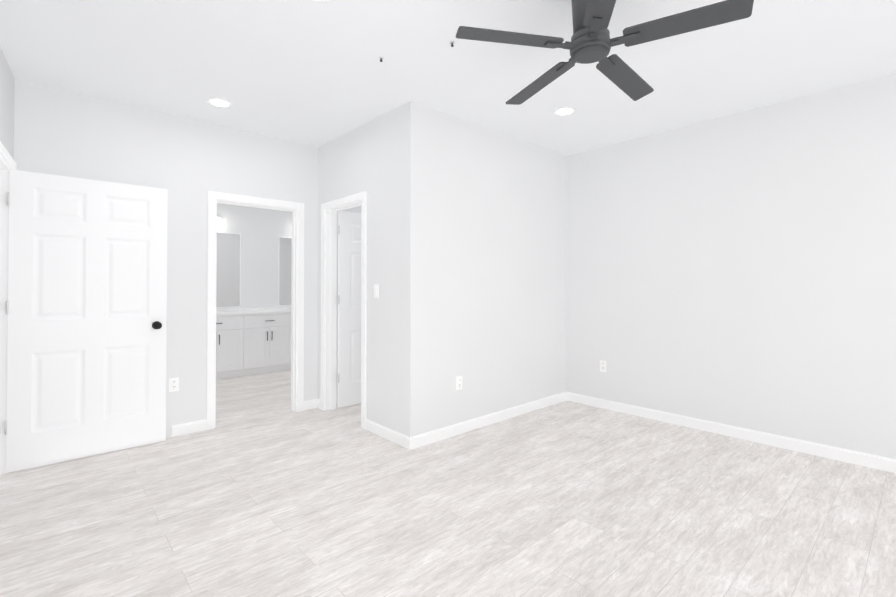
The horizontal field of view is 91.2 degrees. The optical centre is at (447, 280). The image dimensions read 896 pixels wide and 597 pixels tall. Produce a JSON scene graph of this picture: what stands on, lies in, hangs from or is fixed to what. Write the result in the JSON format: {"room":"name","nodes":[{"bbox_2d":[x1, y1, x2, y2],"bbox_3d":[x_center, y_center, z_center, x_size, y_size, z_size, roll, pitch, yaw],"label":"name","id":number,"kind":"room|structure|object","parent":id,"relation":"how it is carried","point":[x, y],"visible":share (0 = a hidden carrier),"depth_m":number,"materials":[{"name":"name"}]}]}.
{"room":"empty bedroom","nodes":[
{"label":"empty bedroom","id":0,"kind":"room"},
{"bbox_2d":[0,46,14,159],"bbox_3d":[-0.851,-0.085,0.140,0.170,2.690,7.200,0,-1,-38],"label":"wall","id":1,"kind":"structure","parent":0,"point":[7,87],"depth_m":2.81,"materials":[{"name":"paint"}]},
{"bbox_2d":[0,142,16,474],"bbox_3d":[-2.729,0.238,2.546,0.189,2.098,1.046,0,-1,-38],"label":"door frame","id":2,"kind":"structure","parent":1,"relation":"attached to","point":[7,163],"depth_m":2.93,"materials":[{"name":"paint"}]},
{"bbox_2d":[5,170,167,472],"bbox_3d":[-2.616,0.270,3.240,0.915,2.025,0.171,1,-1,-42],"label":"entry door","id":3,"kind":"structure","parent":1,"relation":"in","point":[86,307],"depth_m":3.19,"materials":[{"name":"paint"}]},
{"bbox_2d":[14,79,361,437],"bbox_3d":[-1.630,-0.038,4.360,4.970,2.690,0.120,1,-1,-42],"label":"wall","id":4,"kind":"structure","parent":0,"point":[188,163],"depth_m":3.72,"materials":[{"name":"paint"}]},
{"bbox_2d":[169,377,178,391],"bbox_3d":[-2.289,0.869,3.663,0.070,0.114,0.008,1,-1,-42],"label":"outlet","id":5,"kind":"object","parent":4,"relation":"attached to","point":[173,384],"visible":1,"depth_m":3.66,"materials":[{"name":"white plastic"}]},
{"bbox_2d":[207,191,303,429],"bbox_3d":[-1.820,0.261,4.172,0.876,2.088,0.139,1,-1,-42],"label":"door frame","id":6,"kind":"structure","parent":4,"relation":"attached to","point":[296,209],"depth_m":4.26,"materials":[{"name":"paint"}]},
{"bbox_2d":[217,203,291,307],"bbox_3d":[-3.022,-0.012,6.704,3.870,2.690,0.120,1,-1,-42],"label":"wall","id":7,"kind":"structure","parent":0,"point":[261,231],"depth_m":6.72,"materials":[{"name":"paint"}]},
{"bbox_2d":[217,216,220,224],"bbox_3d":[-3.406,-0.863,6.192,0.400,0.130,0.127,1,-1,-42],"label":"sconce","id":8,"kind":"object","parent":7,"relation":"attached to","point":[218,220],"visible":0.35,"depth_m":6.25,"materials":[{"name":"silver metal"}]},
{"bbox_2d":[216,232,240,307],"bbox_3d":[-3.411,-0.155,6.256,0.850,1.095,0.014,1,-1,-42],"label":"mirror","id":9,"kind":"object","parent":7,"relation":"attached to","point":[228,279],"visible":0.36,"depth_m":6.42,"materials":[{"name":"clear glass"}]},
{"bbox_2d":[278,237,291,305],"bbox_3d":[-2.358,-0.144,7.216,0.860,1.095,0.014,1,-1,-42],"label":"mirror","id":10,"kind":"object","parent":7,"relation":"attached to","point":[284,271],"visible":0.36,"depth_m":6.99,"materials":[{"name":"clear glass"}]},
{"bbox_2d":[318,101,422,436],"bbox_3d":[-0.813,-0.042,4.050,0.120,2.690,1.680,1,-1,-42],"label":"wall","id":11,"kind":"structure","parent":0,"point":[379,160],"depth_m":3.59,"materials":[{"name":"paint"}]},
{"bbox_2d":[320,191,366,428],"bbox_3d":[-0.960,0.261,4.195,0.139,2.088,0.844,1,-1,-42],"label":"door frame","id":12,"kind":"structure","parent":11,"relation":"attached to","point":[330,210],"depth_m":4.42,"materials":[{"name":"paint"}]},
{"bbox_2d":[337,211,361,407],"bbox_3d":[-0.865,0.291,4.725,0.710,2.015,0.171,1,-1,-42],"label":"closet door","id":13,"kind":"structure","parent":11,"relation":"in","point":[349,310],"depth_m":4.56,"materials":[{"name":"paint"}]},
{"bbox_2d":[374,284,378,297],"bbox_3d":[-0.612,0.090,3.731,0.011,0.114,0.070,1,-1,-42],"label":"light switch","id":14,"kind":"object","parent":11,"relation":"attached to","point":[376,290],"visible":1,"depth_m":3.72,"materials":[{"name":"white plastic"}]},
{"bbox_2d":[365,419,405,446],"bbox_3d":[-0.518,1.253,3.613,0.015,0.092,0.597,1,-1,-42],"label":"baseboard","id":15,"kind":"structure","parent":11,"relation":"attached to","point":[391,435],"depth_m":3.60,"materials":[{"name":"paint"}]},
{"bbox_2d":[0,370,895,596],"bbox_3d":[-0.614,1.337,2.510,6.800,0.100,10.000,1,-1,-42],"label":"floor","id":16,"kind":"structure","parent":0,"point":[262,489],"depth_m":2.41,"materials":[{"name":"beige wood"}]},
{"bbox_2d":[216,310,290,378],"bbox_3d":[-2.736,0.900,6.462,2.070,0.860,0.601,1,-1,-42],"label":"bathroom vanity","id":17,"kind":"object","parent":16,"relation":"on","point":[252,340],"depth_m":6.12,"materials":[{"name":"paint"}]},
{"bbox_2d":[216,306,290,313],"bbox_3d":[-2.741,0.453,6.472,2.100,0.035,0.586,1,-1,-42],"label":"countertop","id":18,"kind":"structure","parent":17,"relation":"on","point":[285,307],"depth_m":6.17,"materials":[{"name":"white stone"}]},
{"bbox_2d":[0,0,895,155],"bbox_3d":[-0.614,-1.453,2.541,6.800,0.100,10.000,1,-1,-42],"label":"ceiling","id":19,"kind":"structure","parent":0,"point":[318,74],"depth_m":2.79,"materials":[{"name":"paint"}]},
{"bbox_2d":[208,98,230,106],"bbox_3d":[-1.784,-1.389,3.423,0.164,0.010,0.164,1,-1,-42],"label":"recessed light","id":20,"kind":"object","parent":19,"relation":"in","point":[218,102],"visible":0.98,"depth_m":3.41,"materials":[{"name":"paint"}]},
{"bbox_2d":[554,107,574,115],"bbox_3d":[0.956,-1.387,3.593,0.164,0.010,0.164,1,-1,-42],"label":"recessed light","id":21,"kind":"object","parent":19,"relation":"in","point":[562,111],"visible":0.98,"depth_m":3.58,"materials":[{"name":"paint"}]},
{"bbox_2d":[456,0,753,104],"bbox_3d":[0.708,-1.234,2.132,1.207,0.345,1.253,1,-1,-42],"label":"ceiling fan","id":22,"kind":"object","parent":19,"relation":"hanging from","point":[591,41],"visible":1,"depth_m":2.02,"materials":[{"name":"grey"}]},
{"bbox_2d":[422,106,565,433],"bbox_3d":[0.507,-0.040,4.197,2.030,2.690,0.120,1,-1,-42],"label":"wall","id":23,"kind":"structure","parent":0,"point":[493,275],"depth_m":3.99,"materials":[{"name":"paint"}]},
{"bbox_2d":[456,376,461,389],"bbox_3d":[0.096,0.870,3.725,0.070,0.114,0.008,1,-1,-42],"label":"electrical outlet","id":24,"kind":"object","parent":23,"relation":"attached to","point":[458,382],"visible":1,"depth_m":3.72,"materials":[{"name":"white plastic"}]},
{"bbox_2d":[404,392,567,449],"bbox_3d":[0.491,1.258,4.079,2.135,0.092,0.018,1,-1,-42],"label":"baseboard","id":25,"kind":"structure","parent":23,"relation":"attached to","point":[426,438],"depth_m":3.86,"materials":[{"name":"paint"}]},
{"bbox_2d":[565,73,895,458],"bbox_3d":[1.625,-0.036,4.567,0.120,2.690,9.600,1,-1,-42],"label":"wall","id":26,"kind":"structure","parent":0,"point":[737,269],"depth_m":3.56,"materials":[{"name":"paint"}]},
{"bbox_2d":[600,360,605,371],"bbox_3d":[1.591,0.878,4.498,0.008,0.114,0.070,1,-1,-42],"label":"electrical outlet","id":27,"kind":"object","parent":26,"relation":"attached to","point":[602,366],"visible":1,"depth_m":4.50,"materials":[{"name":"white plastic"}]},
{"bbox_2d":[568,392,895,472],"bbox_3d":[3.000,1.245,2.944,0.015,0.092,5.070,1,-1,-42],"label":"baseboard","id":28,"kind":"structure","parent":26,"relation":"attached to","point":[802,446],"depth_m":3.54,"materials":[{"name":"paint"}]}
]}

